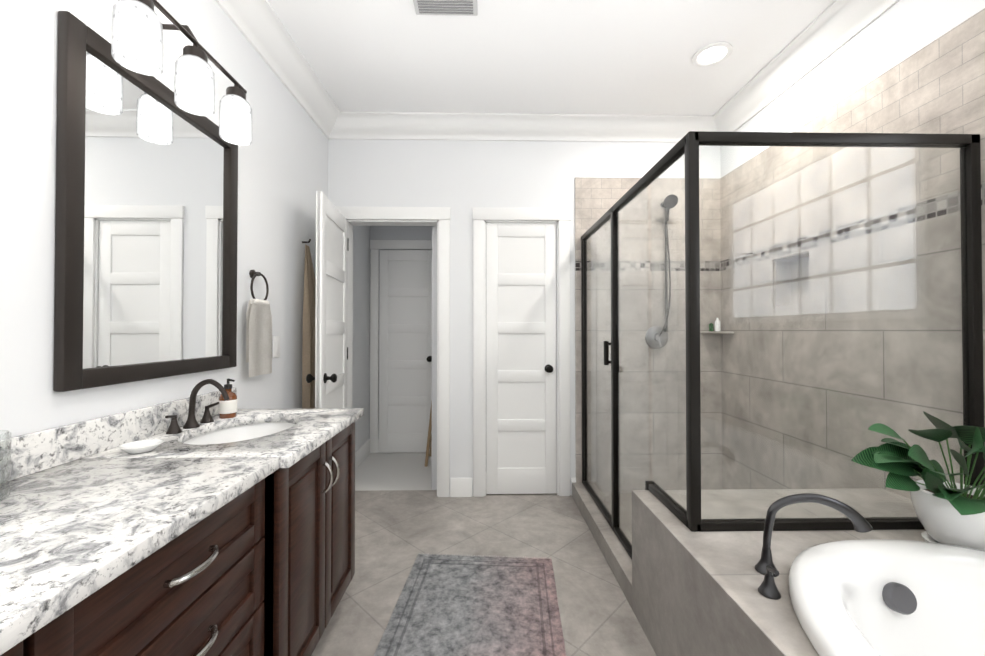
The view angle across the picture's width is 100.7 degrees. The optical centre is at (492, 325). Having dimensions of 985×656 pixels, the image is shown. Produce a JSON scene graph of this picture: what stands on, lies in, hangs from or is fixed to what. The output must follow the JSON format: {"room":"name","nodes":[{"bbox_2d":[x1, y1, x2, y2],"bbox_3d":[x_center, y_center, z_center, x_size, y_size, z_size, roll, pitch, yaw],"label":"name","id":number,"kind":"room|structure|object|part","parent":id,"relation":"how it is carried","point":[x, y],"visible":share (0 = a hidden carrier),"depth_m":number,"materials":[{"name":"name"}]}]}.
{"room":"bathroom","nodes":[
{"label":"bathroom","id":0,"kind":"room"},
{"bbox_2d":[0,0,369,451],"bbox_3d":[-1.239,-0.151,1.250,0.120,2.770,6.300,0,-1,-1],"label":"wall","id":1,"kind":"structure","parent":0,"point":[282,167],"depth_m":1.53,"materials":[{"name":"white paint"}]},
{"bbox_2d":[0,387,235,482],"bbox_3d":[-1.151,0.314,0.441,0.020,0.100,2.850,0,-1,-1],"label":"backsplash","id":2,"kind":"structure","parent":1,"relation":"attached to","point":[35,451],"depth_m":1.18,"materials":[{"name":"white stone"}]},
{"bbox_2d":[53,11,237,391],"bbox_3d":[-1.168,-0.334,1.476,0.030,1.030,0.765,0,-1,-1],"label":"framed mirror","id":3,"kind":"object","parent":1,"relation":"attached to","point":[146,220],"visible":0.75,"depth_m":1.33,"materials":[{"name":"brown metal"}]},
{"bbox_2d":[111,0,251,145],"bbox_3d":[-1.068,-0.910,1.387,0.225,0.339,0.576,0,-1,-1],"label":"sconce","id":4,"kind":"object","parent":1,"relation":"attached to","point":[138,27],"visible":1,"depth_m":1.33,"materials":[{"name":"white glass"}]},
{"bbox_2d":[249,270,268,299],"bbox_3d":[-1.171,-0.194,2.022,0.046,0.172,0.155,0,-1,-1],"label":"towel ring","id":5,"kind":"object","parent":1,"relation":"attached to","point":[253,274],"visible":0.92,"depth_m":2.01,"materials":[{"name":"black metal"}]},
{"bbox_2d":[246,299,271,376],"bbox_3d":[-1.154,0.056,2.020,0.030,0.373,0.210,0,-1,-1],"label":"hanging towel","id":6,"kind":"object","parent":5,"relation":"hanging from","point":[258,337],"visible":1,"depth_m":2.00,"materials":[{"name":"fabric"}]},
{"bbox_2d":[272,336,279,357],"bbox_3d":[-1.194,0.115,2.256,0.009,0.120,0.075,0,-1,-1],"label":"switch plate","id":7,"kind":"object","parent":1,"relation":"attached to","point":[276,347],"visible":1,"depth_m":2.25,"materials":[{"name":"white plastic"}]},
{"bbox_2d":[215,0,346,138],"bbox_3d":[-1.099,-1.476,0.628,0.135,0.135,4.780,0,-1,-1],"label":"crown molding","id":8,"kind":"structure","parent":1,"relation":"attached to","point":[256,20],"depth_m":2.22,"materials":[{"name":"white wood"}]},
{"bbox_2d":[302,239,315,408],"bbox_3d":[-1.162,-0.008,2.580,0.085,1.093,0.210,0,-1,-1],"label":"robe","id":9,"kind":"object","parent":1,"relation":"hanging from","point":[308,360],"visible":0.69,"depth_m":2.52,"materials":[{"name":"fabric"}]},
{"bbox_2d":[355,439,369,468],"bbox_3d":[-1.218,1.193,3.595,0.016,0.135,0.980,0,-1,-1],"label":"baseboard","id":10,"kind":"structure","parent":1,"relation":"attached to","point":[364,450],"depth_m":3.81,"materials":[{"name":"white wood"}]},
{"bbox_2d":[369,226,429,438],"bbox_3d":[-0.542,-0.118,4.164,1.390,2.770,0.100,0,-1,-1],"label":"wall","id":11,"kind":"structure","parent":0,"point":[403,232],"depth_m":4.11,"materials":[{"name":"grey paint"}]},
{"bbox_2d":[378,439,425,452],"bbox_3d":[-0.846,1.198,4.085,0.720,0.135,0.016,0,-1,-1],"label":"baseboard","id":12,"kind":"structure","parent":11,"relation":"attached to","point":[378,439],"depth_m":4.08,"materials":[{"name":"white wood"}]},
{"bbox_2d":[379,250,431,452],"bbox_3d":[-0.845,0.249,4.050,0.564,2.018,0.103,0,-1,-1],"label":"hall door","id":13,"kind":"structure","parent":11,"relation":"in","point":[405,354],"depth_m":4.07,"materials":[{"name":"white wood"}]},
{"bbox_2d":[430,226,436,489],"bbox_3d":[-0.426,-0.124,3.617,0.100,2.770,0.960,0,-1,-1],"label":"wall","id":14,"kind":"structure","parent":0,"point":[433,229],"depth_m":3.13,"materials":[{"name":"grey paint"}]},
{"bbox_2d":[311,453,655,655],"bbox_3d":[0.289,1.263,1.224,3.334,0.060,6.380,0,-1,-1],"label":"floor","id":15,"kind":"structure","parent":0,"point":[397,532],"depth_m":2.29,"materials":[{"name":"tile"}]},
{"bbox_2d":[0,415,362,655],"bbox_3d":[-0.858,0.810,0.307,0.602,0.825,3.119,0,-1,-1],"label":"bathroom vanity","id":16,"kind":"object","parent":15,"relation":"on","point":[234,536],"depth_m":1.03,"materials":[{"name":"brown wood"}]},
{"bbox_2d":[0,408,363,646],"bbox_3d":[-0.865,0.381,0.454,0.594,0.034,2.865,0,-1,-1],"label":"countertop","id":17,"kind":"structure","parent":16,"relation":"on","point":[64,529],"depth_m":0.86,"materials":[{"name":"white stone"}]},
{"bbox_2d":[0,430,10,500],"bbox_3d":[-1.086,0.298,0.848,0.110,0.140,0.110,0,-1,-1],"label":"jar","id":18,"kind":"object","parent":17,"relation":"on","point":[7,464],"visible":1,"depth_m":0.88,"materials":[{"name":"clear glass"}]},
{"bbox_2d":[118,439,163,453],"bbox_3d":[-1.048,0.362,1.218,0.106,0.021,0.106,0,-1,-1],"label":"soap dish","id":19,"kind":"object","parent":17,"relation":"on","point":[140,446],"visible":1,"depth_m":1.22,"materials":[{"name":"white ceramic"}]},
{"bbox_2d":[165,379,228,434],"bbox_3d":[-1.063,0.287,1.519,0.164,0.178,0.273,0,-1,-1],"label":"sink faucet","id":20,"kind":"object","parent":17,"relation":"on","point":[175,428],"visible":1,"depth_m":1.51,"materials":[{"name":"black metal"}]},
{"bbox_2d":[218,378,236,418],"bbox_3d":[-1.098,0.298,1.693,0.066,0.160,0.066,0,-1,-1],"label":"soap bottle","id":21,"kind":"object","parent":17,"relation":"on","point":[227,409],"visible":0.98,"depth_m":1.67,"materials":[{"name":"orange glass"}]},
{"bbox_2d":[172,419,299,442],"bbox_3d":[-0.924,0.481,1.519,0.400,0.165,0.524,0,-1,-1],"label":"sink","id":22,"kind":"object","parent":17,"relation":"in","point":[236,430],"depth_m":1.68,"materials":[{"name":"white ceramic"}]},
{"bbox_2d":[425,401,431,466],"bbox_3d":[-0.550,0.788,3.824,0.128,0.953,0.328,0,-1,-1],"label":"blanket ladder","id":23,"kind":"object","parent":15,"relation":"on","point":[429,445],"visible":0.23,"depth_m":3.66,"materials":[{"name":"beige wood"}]},
{"bbox_2d":[374,553,565,655],"bbox_3d":[-0.081,1.235,1.588,0.720,0.004,1.244,0,-1,3],"label":"rug","id":24,"kind":"object","parent":15,"relation":"on","point":[458,605],"visible":1,"depth_m":1.77,"materials":[{"name":"fabric"}]},
{"bbox_2d":[572,482,631,607],"bbox_3d":[1.159,1.197,2.407,1.122,0.100,1.228,0,-1,-1],"label":"shower curb","id":25,"kind":"structure","parent":15,"relation":"on","point":[616,555],"depth_m":2.31,"materials":[{"name":"stone"}]},
{"bbox_2d":[581,131,984,558],"bbox_3d":[1.184,0.234,2.231,1.075,1.819,1.600,0,-1,-1],"label":"shower enclosure","id":26,"kind":"object","parent":25,"relation":"on","point":[688,144],"visible":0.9,"depth_m":1.46,"materials":[{"name":"black"}]},
{"bbox_2d":[632,488,925,655],"bbox_3d":[1.207,0.960,0.027,1.122,0.520,3.539,0,-1,-1],"label":"bathtub surround","id":27,"kind":"structure","parent":15,"relation":"on","point":[696,594],"depth_m":1.37,"materials":[{"name":"stone"}]},
{"bbox_2d":[755,493,872,599],"bbox_3d":[0.880,0.595,1.133,0.341,0.234,0.171,0,-1,-1],"label":"tub faucet","id":28,"kind":"object","parent":27,"relation":"on","point":[767,568],"visible":1,"depth_m":1.15,"materials":[{"name":"grey metal"}]},
{"bbox_2d":[789,539,984,655],"bbox_3d":[1.199,0.891,0.387,1.080,0.482,1.800,0,-1,-1],"label":"bathtub","id":29,"kind":"object","parent":27,"relation":"in","point":[880,597],"visible":1,"depth_m":1.15,"materials":[{"name":"white ceramic"}]},
{"bbox_2d":[851,411,984,550],"bbox_3d":[1.414,0.485,1.160,0.509,0.453,0.538,0,-1,-1],"label":"plant","id":30,"kind":"object","parent":27,"relation":"on","point":[951,512],"visible":0.98,"depth_m":1.25,"materials":[{"name":"green plant"}]},
{"bbox_3d":[1.510,0.624,1.313,0.232,0.180,0.232,0,-1,-1],"label":"pot","id":31,"kind":"part","parent":30,"relation":"part of","materials":[{"name":"white ceramic"}]},
{"bbox_2d":[328,139,720,495],"bbox_3d":[0.311,-0.130,3.091,3.054,2.770,0.120,0,-1,-1],"label":"wall","id":32,"kind":"structure","parent":0,"point":[461,179],"depth_m":3.03,"materials":[{"name":"white paint"}]},
{"bbox_2d":[306,191,348,407],"bbox_3d":[-1.015,0.233,2.671,0.170,2.018,0.658,0,-1,-1],"label":"open door","id":33,"kind":"structure","parent":32,"relation":"in","point":[331,308],"depth_m":2.56,"materials":[{"name":"white wood"}]},
{"bbox_2d":[336,207,450,496],"bbox_3d":[-0.740,0.189,3.067,0.858,2.130,0.164,0,-1,-1],"label":"door frame","id":34,"kind":"structure","parent":32,"relation":"attached to","point":[439,218],"depth_m":3.01,"materials":[{"name":"white wood"}]},
{"bbox_2d":[486,223,556,493],"bbox_3d":[0.216,0.237,3.021,0.524,2.018,0.103,0,-1,-1],"label":"closet door","id":35,"kind":"structure","parent":32,"relation":"in","point":[521,430],"depth_m":3.04,"materials":[{"name":"white wood"}]},
{"bbox_2d":[472,207,570,496],"bbox_3d":[0.215,0.189,3.075,0.728,2.130,0.142,0,-1,-1],"label":"door frame","id":36,"kind":"structure","parent":32,"relation":"attached to","point":[481,216],"depth_m":3.01,"materials":[{"name":"white wood"}]},
{"bbox_2d":[343,111,710,141],"bbox_3d":[0.257,-1.449,2.977,2.640,0.135,0.135,0,-1,-1],"label":"crown molding","id":37,"kind":"structure","parent":32,"relation":"attached to","point":[356,125],"depth_m":2.97,"materials":[{"name":"white wood"}]},
{"bbox_2d":[575,177,721,490],"bbox_3d":[1.162,0.074,3.040,1.092,2.360,0.012,0,-1,-1],"label":"wall tile","id":38,"kind":"structure","parent":32,"relation":"attached to","point":[596,199],"depth_m":3.04,"materials":[{"name":"beige tile"}]},
{"bbox_2d":[645,194,677,348],"bbox_3d":[1.232,-0.385,2.965,0.190,1.107,0.150,0,-1,-1],"label":"shower head","id":39,"kind":"object","parent":38,"relation":"attached to","point":[662,336],"depth_m":2.99,"materials":[{"name":"grey metal"}]},
{"bbox_2d":[700,318,733,332],"bbox_3d":[1.628,-0.004,2.963,0.160,0.115,0.160,0,-1,-1],"label":"corner shelf","id":40,"kind":"object","parent":32,"relation":"attached to","point":[717,329],"depth_m":2.99,"materials":[{"name":"stone"}]},
{"bbox_2d":[267,0,834,114],"bbox_3d":[0.289,-1.567,1.257,3.334,0.060,6.380,0,-1,-1],"label":"ceiling","id":41,"kind":"structure","parent":0,"point":[632,57],"depth_m":2.27,"materials":[{"name":"white paint"}]},
{"bbox_2d":[413,0,477,15],"bbox_3d":[-0.222,-1.521,1.906,0.300,0.015,0.170,0,-1,-1],"label":"ceiling vent","id":42,"kind":"object","parent":41,"relation":"in","point":[446,7],"visible":1,"depth_m":1.94,"materials":[{"name":"grey metal"}]},
{"bbox_2d":[692,42,732,66],"bbox_3d":[1.231,-1.517,2.285,0.200,0.011,0.200,0,-1,-1],"label":"recessed light","id":43,"kind":"object","parent":41,"relation":"in","point":[712,54],"visible":1,"depth_m":2.28,"materials":[{"name":"white"}]},
{"bbox_2d":[721,0,984,177],"bbox_3d":[1.867,-0.158,0.672,0.200,2.770,5.020,0,-1,-1],"label":"wall","id":44,"kind":"structure","parent":0,"point":[898,32],"depth_m":1.94,"materials":[{"name":"white paint"}]},
{"bbox_2d":[711,0,899,131],"bbox_3d":[1.700,-1.476,0.684,0.135,0.135,4.780,0,-1,-1],"label":"crown molding","id":45,"kind":"structure","parent":44,"relation":"attached to","point":[831,29],"depth_m":2.21,"materials":[{"name":"white wood"}]},
{"bbox_2d":[720,8,984,498],"bbox_3d":[1.811,0.047,0.669,0.111,2.360,4.780,0,-1,-1],"label":"wall tile","id":46,"kind":"structure","parent":44,"relation":"attached to","point":[937,86],"depth_m":1.96,"materials":[{"name":"beige tile"}]}
]}

